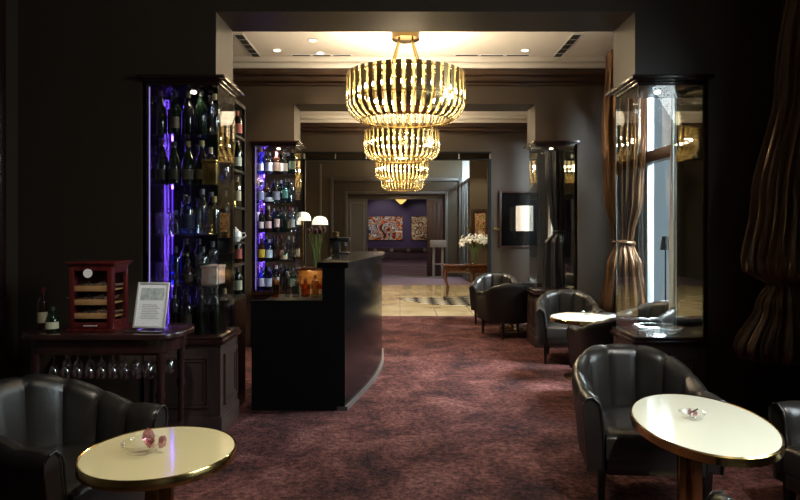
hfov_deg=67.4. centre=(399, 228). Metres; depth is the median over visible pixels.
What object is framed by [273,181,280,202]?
bottle
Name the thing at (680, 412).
glass dish
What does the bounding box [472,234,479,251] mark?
lily
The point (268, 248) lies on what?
bottle
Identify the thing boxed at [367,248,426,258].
bench
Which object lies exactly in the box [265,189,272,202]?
bottle
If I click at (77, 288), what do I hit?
tray
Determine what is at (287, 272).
bottle
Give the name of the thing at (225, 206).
bottle
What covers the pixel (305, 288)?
bottle
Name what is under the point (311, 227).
tulip
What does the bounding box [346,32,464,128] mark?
chandelier
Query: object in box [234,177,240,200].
bottle
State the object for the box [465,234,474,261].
lily
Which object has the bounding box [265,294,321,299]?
countertop
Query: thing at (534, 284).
baseboard
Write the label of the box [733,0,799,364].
drape
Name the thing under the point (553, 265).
drape
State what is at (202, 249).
bottle
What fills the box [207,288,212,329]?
bottle
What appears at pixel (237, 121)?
bottle
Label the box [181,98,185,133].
bottle
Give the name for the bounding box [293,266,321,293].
base cabinet
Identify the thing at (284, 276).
bottle
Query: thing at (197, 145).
bottle
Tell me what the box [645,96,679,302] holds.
window
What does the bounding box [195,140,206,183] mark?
bottle
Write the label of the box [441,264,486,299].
console
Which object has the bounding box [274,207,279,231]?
bottle
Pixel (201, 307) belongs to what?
bottle
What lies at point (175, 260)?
bottle
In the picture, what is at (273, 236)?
bottle
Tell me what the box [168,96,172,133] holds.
bottle
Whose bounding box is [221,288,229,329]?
bottle
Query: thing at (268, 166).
bottle
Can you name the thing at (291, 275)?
bottle
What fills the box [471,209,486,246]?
painting
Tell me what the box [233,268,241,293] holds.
bottle
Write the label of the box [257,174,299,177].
glass shelf
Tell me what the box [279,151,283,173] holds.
bottle
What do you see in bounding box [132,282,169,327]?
frame
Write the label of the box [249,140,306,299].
display cabinet
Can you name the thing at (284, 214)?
bottle
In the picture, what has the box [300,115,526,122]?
trim
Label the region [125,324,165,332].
easel stand
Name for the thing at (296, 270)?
bottle
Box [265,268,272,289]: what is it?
bottle
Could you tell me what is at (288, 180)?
bottle
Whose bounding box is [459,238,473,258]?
lily
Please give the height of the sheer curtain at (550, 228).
2.640 m
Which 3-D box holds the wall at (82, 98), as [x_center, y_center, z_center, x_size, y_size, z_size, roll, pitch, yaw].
[0.000,-0.300,4.293,5.200,3.400,0.415,0,0,0]
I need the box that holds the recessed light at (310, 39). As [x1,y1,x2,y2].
[308,38,317,41]
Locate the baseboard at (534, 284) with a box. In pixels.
[532,283,541,286]
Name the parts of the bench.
rail, seat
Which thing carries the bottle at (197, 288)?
on the display cabinet at (211, 400)
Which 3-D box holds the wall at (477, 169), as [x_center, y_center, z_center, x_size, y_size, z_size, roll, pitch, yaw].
[3.065,-0.300,14.425,2.470,3.400,6.950,0,0,0]
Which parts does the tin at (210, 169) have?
tin lid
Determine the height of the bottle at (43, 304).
0.251 m
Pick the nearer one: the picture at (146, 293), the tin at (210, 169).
the picture at (146, 293)
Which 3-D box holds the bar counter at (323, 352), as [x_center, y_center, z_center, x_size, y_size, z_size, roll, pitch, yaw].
[-0.660,0.828,5.770,0.990,1.145,2.300,0,0,0]
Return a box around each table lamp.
[295,212,310,266]
[312,216,327,260]
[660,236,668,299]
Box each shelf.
[152,134,231,142]
[152,184,229,188]
[166,234,230,235]
[168,281,229,286]
[168,420,184,425]
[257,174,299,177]
[258,203,299,204]
[259,260,297,261]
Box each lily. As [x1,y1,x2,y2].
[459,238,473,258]
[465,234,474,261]
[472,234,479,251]
[475,236,486,262]
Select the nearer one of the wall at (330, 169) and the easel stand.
the easel stand
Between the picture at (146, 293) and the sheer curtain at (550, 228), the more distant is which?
the sheer curtain at (550, 228)
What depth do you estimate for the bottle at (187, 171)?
4.14 m
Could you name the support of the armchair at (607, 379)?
on the floor
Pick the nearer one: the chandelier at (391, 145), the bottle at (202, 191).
the bottle at (202, 191)
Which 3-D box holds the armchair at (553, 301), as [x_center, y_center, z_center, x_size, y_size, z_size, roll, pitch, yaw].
[1.808,1.038,6.463,0.702,0.725,0.669,0,0,10]
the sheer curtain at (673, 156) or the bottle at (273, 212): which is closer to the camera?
the sheer curtain at (673, 156)
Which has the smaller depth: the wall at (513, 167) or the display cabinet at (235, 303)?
the display cabinet at (235, 303)
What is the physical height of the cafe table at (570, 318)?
0.572 m
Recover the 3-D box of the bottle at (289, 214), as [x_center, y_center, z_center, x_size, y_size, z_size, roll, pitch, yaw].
[-1.369,-0.119,7.398,0.076,0.318,0.076,0,0,11]
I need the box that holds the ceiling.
[233,32,612,158]
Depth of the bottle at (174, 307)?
4.15 m
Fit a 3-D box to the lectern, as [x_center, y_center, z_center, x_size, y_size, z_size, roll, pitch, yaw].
[1.083,0.860,17.100,0.460,1.080,0.280,0,0,0]
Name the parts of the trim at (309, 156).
mirror panel, mirror panel, mirror panel, mirror panel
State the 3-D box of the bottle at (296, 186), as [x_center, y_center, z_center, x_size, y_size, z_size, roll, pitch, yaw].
[-1.276,-0.465,7.381,0.077,0.320,0.077,0,0,11]
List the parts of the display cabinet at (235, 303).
shelf, shelf, shelf, shelf, shelf, shelf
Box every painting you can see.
[368,216,402,240]
[411,216,426,240]
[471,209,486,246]
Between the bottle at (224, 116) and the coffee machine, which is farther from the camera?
the coffee machine
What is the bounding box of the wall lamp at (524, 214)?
[516,206,532,244]
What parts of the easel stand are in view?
foot rail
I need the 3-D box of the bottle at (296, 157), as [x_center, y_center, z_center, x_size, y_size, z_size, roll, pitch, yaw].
[-1.281,-0.804,7.395,0.072,0.307,0.072,0,0,10]
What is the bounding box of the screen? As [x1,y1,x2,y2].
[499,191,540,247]
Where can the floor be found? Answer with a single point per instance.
(454, 410)
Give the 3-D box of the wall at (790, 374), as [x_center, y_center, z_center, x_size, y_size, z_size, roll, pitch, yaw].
[2.655,-0.300,4.600,0.110,3.400,12.200,0,0,0]
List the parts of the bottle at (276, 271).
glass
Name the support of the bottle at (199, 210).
on the glass shelf at (166, 234)
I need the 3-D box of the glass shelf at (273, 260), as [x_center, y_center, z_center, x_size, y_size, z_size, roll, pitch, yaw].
[-1.476,0.389,7.299,0.450,0.008,0.370,0,0,0]
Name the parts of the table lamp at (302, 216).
lamp shade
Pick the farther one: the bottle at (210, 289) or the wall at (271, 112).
the wall at (271, 112)
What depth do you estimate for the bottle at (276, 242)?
7.18 m
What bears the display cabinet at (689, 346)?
on the floor
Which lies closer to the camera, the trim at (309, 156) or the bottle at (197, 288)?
the bottle at (197, 288)
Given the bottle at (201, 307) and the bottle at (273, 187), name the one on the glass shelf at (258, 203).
the bottle at (273, 187)
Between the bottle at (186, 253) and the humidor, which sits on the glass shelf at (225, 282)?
the bottle at (186, 253)
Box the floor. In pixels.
[143,259,799,499]
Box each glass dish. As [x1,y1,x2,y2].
[120,440,162,456]
[632,325,683,332]
[680,412,704,420]
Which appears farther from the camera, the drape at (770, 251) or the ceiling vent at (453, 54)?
the ceiling vent at (453, 54)
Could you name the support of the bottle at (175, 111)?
on the glass shelf at (180, 138)
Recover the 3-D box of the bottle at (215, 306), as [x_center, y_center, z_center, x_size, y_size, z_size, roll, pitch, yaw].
[-1.290,0.569,4.186,0.075,0.319,0.075,0,0,5]
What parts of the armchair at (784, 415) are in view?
leg, seat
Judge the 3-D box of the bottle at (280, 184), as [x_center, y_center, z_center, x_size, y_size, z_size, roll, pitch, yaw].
[-1.463,-0.454,7.380,0.069,0.296,0.069,0,0,8]
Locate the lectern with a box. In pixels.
[430,240,445,278]
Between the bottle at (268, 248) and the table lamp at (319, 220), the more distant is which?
the table lamp at (319, 220)
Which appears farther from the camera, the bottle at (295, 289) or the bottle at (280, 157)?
the bottle at (280, 157)
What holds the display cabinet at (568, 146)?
on the floor
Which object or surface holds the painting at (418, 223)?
attached to the wall at (409, 208)
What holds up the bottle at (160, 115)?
on the glass shelf at (180, 138)
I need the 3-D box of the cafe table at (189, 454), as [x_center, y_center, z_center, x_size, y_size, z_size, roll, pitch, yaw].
[-0.902,1.114,2.250,0.558,0.572,0.558,0,0,0]
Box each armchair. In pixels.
[0,374,167,499]
[469,272,516,323]
[475,282,533,339]
[536,289,604,363]
[566,317,664,367]
[572,343,725,499]
[597,300,676,326]
[705,489,733,499]
[768,401,799,499]
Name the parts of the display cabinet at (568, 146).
moulded panel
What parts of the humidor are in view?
door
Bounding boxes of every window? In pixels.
[462,178,468,281]
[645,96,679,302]
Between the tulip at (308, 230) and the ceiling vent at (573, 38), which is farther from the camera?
the tulip at (308, 230)
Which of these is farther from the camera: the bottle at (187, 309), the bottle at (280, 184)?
the bottle at (280, 184)
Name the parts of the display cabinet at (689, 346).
moulded panel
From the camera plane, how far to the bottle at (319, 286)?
8.47 m
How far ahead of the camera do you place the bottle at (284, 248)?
7.16 m
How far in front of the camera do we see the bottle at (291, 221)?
7.18 m
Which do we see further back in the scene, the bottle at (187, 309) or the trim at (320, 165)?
the trim at (320, 165)
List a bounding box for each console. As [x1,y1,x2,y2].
[22,323,194,425]
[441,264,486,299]
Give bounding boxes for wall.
[6,0,17,377]
[18,0,781,420]
[233,86,613,346]
[262,134,545,286]
[306,161,461,265]
[367,200,426,247]
[462,161,486,282]
[546,0,799,400]
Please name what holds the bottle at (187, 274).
on the glass shelf at (225, 282)
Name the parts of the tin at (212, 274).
tin lid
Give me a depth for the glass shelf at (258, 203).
7.27 m
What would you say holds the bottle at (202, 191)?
on the glass shelf at (166, 234)
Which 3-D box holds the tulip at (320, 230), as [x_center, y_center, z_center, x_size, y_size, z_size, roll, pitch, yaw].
[-1.124,0.263,8.380,0.085,0.538,0.053,0,0,0]
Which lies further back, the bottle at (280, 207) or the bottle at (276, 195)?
the bottle at (280, 207)
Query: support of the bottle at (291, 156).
on the glass shelf at (261, 175)
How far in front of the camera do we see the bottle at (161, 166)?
4.16 m
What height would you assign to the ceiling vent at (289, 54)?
0.009 m
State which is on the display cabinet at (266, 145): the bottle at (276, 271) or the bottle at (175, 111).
the bottle at (276, 271)
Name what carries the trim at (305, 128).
attached to the wall at (513, 167)
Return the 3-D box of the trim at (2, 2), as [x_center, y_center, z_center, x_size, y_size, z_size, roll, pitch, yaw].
[-2.585,-0.250,3.735,0.030,3.100,0.370,0,0,0]
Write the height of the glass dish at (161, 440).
0.042 m
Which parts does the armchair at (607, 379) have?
leg, seat, leg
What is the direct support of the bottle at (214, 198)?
on the glass shelf at (166, 234)
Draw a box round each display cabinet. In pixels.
[137,74,245,431]
[169,98,244,406]
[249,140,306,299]
[523,140,579,347]
[605,74,714,388]
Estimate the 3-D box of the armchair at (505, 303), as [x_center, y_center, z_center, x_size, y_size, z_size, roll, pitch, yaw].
[1.431,1.038,7.858,0.702,0.725,0.669,0,0,-14]
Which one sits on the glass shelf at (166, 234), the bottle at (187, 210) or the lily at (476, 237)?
the bottle at (187, 210)
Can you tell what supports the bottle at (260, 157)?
on the glass shelf at (261, 175)
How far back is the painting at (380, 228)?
29.47 m
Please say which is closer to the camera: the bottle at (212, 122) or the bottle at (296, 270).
the bottle at (212, 122)
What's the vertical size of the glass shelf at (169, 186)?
0.008 m
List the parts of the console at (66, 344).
leg, leg, leg, leg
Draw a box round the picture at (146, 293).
[140,288,164,299]
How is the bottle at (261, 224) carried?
on the glass shelf
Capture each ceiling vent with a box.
[233,34,260,56]
[289,54,353,55]
[452,54,531,55]
[553,34,582,56]
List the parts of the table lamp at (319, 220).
lamp shade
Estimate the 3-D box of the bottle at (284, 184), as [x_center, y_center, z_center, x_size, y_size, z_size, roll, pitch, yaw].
[-1.379,-0.459,7.194,0.072,0.306,0.072,0,0,-21]
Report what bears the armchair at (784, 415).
on the floor
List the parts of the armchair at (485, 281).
leg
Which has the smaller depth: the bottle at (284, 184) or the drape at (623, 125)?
the drape at (623, 125)
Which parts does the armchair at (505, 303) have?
leg, leg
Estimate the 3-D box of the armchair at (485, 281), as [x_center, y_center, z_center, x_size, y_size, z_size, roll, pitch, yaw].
[1.431,1.038,9.042,0.702,0.725,0.669,0,0,14]
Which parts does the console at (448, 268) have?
leg, leg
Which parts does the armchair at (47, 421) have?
seat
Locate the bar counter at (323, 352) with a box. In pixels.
[250,251,383,410]
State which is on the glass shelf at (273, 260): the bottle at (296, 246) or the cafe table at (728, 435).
the bottle at (296, 246)
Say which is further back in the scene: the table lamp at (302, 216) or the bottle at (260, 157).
the table lamp at (302, 216)
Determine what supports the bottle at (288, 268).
on the display cabinet at (266, 145)
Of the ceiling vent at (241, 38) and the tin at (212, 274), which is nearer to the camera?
the tin at (212, 274)
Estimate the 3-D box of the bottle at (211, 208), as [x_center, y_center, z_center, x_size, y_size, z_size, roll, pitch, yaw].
[-1.377,-0.115,4.376,0.073,0.310,0.073,0,0,-18]
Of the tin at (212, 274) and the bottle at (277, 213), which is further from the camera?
the bottle at (277, 213)
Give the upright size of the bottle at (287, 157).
0.291 m
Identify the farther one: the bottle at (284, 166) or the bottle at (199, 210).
the bottle at (284, 166)
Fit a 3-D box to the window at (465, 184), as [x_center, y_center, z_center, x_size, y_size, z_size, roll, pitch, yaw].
[1.830,0.025,16.725,0.060,2.750,1.730,0,0,0]
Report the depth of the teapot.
4.77 m
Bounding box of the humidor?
[64,260,132,331]
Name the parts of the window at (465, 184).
pane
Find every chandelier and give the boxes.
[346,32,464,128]
[364,115,439,163]
[376,161,427,182]
[381,172,423,191]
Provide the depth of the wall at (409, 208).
29.50 m
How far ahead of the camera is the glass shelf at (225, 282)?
4.17 m
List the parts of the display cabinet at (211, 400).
moulded panel, moulded panel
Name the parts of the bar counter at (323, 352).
panel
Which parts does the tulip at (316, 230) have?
stem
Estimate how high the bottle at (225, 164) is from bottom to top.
0.258 m
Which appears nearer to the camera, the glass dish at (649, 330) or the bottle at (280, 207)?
the glass dish at (649, 330)
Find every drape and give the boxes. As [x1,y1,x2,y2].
[542,151,564,286]
[600,49,647,312]
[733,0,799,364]
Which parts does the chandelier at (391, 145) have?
glass rod, glass rod, glass rod, glass rod, glass rod, ring frame, glass rod, glass rod, glass rod, glass rod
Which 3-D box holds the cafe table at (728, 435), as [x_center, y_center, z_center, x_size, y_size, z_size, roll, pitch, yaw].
[1.305,1.114,2.600,0.586,0.572,0.860,0,0,0]
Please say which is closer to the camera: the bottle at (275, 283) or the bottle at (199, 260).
the bottle at (199, 260)
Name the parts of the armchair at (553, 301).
leg, seat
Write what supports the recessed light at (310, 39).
in the ceiling
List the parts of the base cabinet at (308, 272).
cabinet frame, lit panel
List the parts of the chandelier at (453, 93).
glass rod, glass rod, glass rod, glass rod, glass rod, glass rod, glass rod, glass rod, glass rod, glass rod, glass rod, suspension rod, suspension rod, glass rod, ring frame, glass rod, suspension rod, glass rod, suspension rod, glass rod, glass rod, glass rod, glass rod, glass rod, glass rod, glass rod, glass rod, glass rod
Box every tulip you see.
[307,229,315,266]
[310,226,315,264]
[314,229,317,266]
[317,229,321,257]
[318,226,325,256]
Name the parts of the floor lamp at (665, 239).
lamp shade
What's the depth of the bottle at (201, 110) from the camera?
4.15 m
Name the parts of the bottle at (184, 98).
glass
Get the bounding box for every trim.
[0,0,5,379]
[233,56,605,67]
[233,68,604,85]
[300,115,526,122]
[300,123,526,133]
[303,152,490,272]
[319,164,321,241]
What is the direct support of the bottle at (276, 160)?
on the glass shelf at (261, 175)
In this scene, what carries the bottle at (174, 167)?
on the glass shelf at (169, 186)
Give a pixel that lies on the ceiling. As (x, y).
(355, 43)
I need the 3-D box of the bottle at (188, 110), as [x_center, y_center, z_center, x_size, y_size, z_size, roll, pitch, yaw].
[-1.478,-0.802,4.192,0.072,0.303,0.072,0,0,-23]
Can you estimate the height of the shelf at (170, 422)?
0.020 m
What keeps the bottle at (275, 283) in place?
on the bar counter at (323, 352)
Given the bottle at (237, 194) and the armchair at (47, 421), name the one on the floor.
the armchair at (47, 421)
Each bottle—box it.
[37,287,48,329]
[45,306,59,332]
[154,91,166,133]
[155,140,167,183]
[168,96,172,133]
[168,141,180,183]
[169,92,180,133]
[169,246,181,284]
[169,289,179,322]
[180,296,193,334]
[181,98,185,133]
[181,141,193,183]
[181,196,194,234]
[181,238,190,268]
[181,260,194,284]
[183,92,193,133]
[193,239,203,281]
[193,287,200,329]
[194,144,198,183]
[194,199,204,233]
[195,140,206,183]
[196,91,206,133]
[196,246,208,284]
[196,288,206,334]
[200,189,207,205]
[206,192,215,233]
[207,96,217,133]
[207,196,220,233]
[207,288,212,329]
[210,288,220,333]
[219,98,229,139]
[219,151,229,186]
[220,191,229,233]
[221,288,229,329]
[233,111,241,136]
[233,140,241,170]
[233,244,241,262]
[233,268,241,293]
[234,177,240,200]
[257,181,263,203]
[258,148,263,173]
[258,207,264,231]
[258,238,264,260]
[258,267,265,289]
[262,183,268,202]
[265,152,272,173]
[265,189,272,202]
[265,206,271,231]
[265,239,272,260]
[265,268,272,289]
[270,179,275,202]
[271,208,274,231]
[271,235,274,259]
[272,275,278,296]
[273,152,280,173]
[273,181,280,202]
[273,265,278,279]
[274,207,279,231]
[274,236,279,260]
[278,180,281,202]
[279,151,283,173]
[279,235,283,259]
[280,207,281,231]
[281,153,287,170]
[281,247,286,258]
[282,178,287,202]
[282,206,287,231]
[282,265,287,289]
[285,152,288,173]
[285,271,290,296]
[287,179,291,202]
[287,206,291,231]
[287,267,290,288]
[289,149,294,173]
[289,208,294,231]
[289,268,296,289]
[292,238,299,259]
[292,275,299,296]
[293,178,298,203]
[294,262,298,285]
[295,151,298,175]
[301,278,309,296]
[317,281,321,293]
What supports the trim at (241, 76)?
attached to the wall at (271, 112)
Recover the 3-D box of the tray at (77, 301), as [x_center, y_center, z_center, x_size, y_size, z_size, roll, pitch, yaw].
[-1.800,0.428,3.593,0.206,0.032,0.174,0,0,0]
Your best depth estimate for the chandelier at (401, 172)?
13.34 m
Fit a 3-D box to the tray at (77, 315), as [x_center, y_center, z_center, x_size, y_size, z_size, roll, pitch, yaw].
[-1.800,0.508,3.593,0.206,0.032,0.174,0,0,0]
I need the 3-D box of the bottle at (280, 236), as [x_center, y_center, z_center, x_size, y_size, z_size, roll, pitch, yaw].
[-1.467,0.230,7.382,0.074,0.309,0.074,0,0,-19]
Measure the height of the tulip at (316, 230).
0.538 m
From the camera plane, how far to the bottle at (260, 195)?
7.15 m
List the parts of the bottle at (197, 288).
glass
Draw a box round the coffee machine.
[330,231,349,253]
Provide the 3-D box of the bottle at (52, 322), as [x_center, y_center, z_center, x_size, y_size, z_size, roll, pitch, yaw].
[-2.026,0.526,3.500,0.078,0.147,0.079,0,0,0]
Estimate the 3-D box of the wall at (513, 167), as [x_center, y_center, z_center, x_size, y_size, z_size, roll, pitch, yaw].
[0.000,-0.300,10.825,8.400,3.400,0.250,0,0,0]
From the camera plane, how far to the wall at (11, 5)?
4.02 m
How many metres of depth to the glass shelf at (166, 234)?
4.43 m
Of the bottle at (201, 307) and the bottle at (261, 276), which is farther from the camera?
the bottle at (261, 276)
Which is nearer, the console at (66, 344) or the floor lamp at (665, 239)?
the console at (66, 344)
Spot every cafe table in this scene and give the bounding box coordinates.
[75,426,236,499]
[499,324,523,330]
[550,312,613,379]
[630,393,784,499]
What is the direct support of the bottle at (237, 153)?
on the display cabinet at (235, 303)
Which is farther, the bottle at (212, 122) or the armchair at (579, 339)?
the armchair at (579, 339)
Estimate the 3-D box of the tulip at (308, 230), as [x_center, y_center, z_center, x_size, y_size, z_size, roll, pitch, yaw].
[-1.237,0.263,8.371,0.118,0.538,0.053,0,0,0]
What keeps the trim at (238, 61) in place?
attached to the wall at (271, 112)
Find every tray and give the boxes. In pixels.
[75,286,122,290]
[75,299,122,304]
[75,313,122,318]
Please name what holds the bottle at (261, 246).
on the glass shelf at (273, 260)
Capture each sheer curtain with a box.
[548,214,552,237]
[669,98,676,309]
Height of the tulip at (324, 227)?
0.568 m
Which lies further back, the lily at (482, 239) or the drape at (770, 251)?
the lily at (482, 239)
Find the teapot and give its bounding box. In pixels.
[233,227,245,241]
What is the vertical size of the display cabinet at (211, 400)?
2.440 m
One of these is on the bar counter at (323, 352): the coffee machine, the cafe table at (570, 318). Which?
the coffee machine
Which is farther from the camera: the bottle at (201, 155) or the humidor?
the bottle at (201, 155)
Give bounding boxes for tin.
[201,160,220,184]
[201,264,225,284]
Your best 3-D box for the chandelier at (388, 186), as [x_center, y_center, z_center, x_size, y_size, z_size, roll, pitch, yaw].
[0.070,-1.544,17.000,1.205,0.912,1.205,0,0,0]
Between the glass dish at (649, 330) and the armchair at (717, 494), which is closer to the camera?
the armchair at (717, 494)
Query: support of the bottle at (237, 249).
on the display cabinet at (235, 303)
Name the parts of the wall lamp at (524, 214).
lamp shade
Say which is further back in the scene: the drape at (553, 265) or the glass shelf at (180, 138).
the drape at (553, 265)
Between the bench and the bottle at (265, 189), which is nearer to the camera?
the bottle at (265, 189)
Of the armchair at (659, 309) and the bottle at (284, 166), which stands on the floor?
the armchair at (659, 309)
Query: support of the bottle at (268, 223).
on the glass shelf

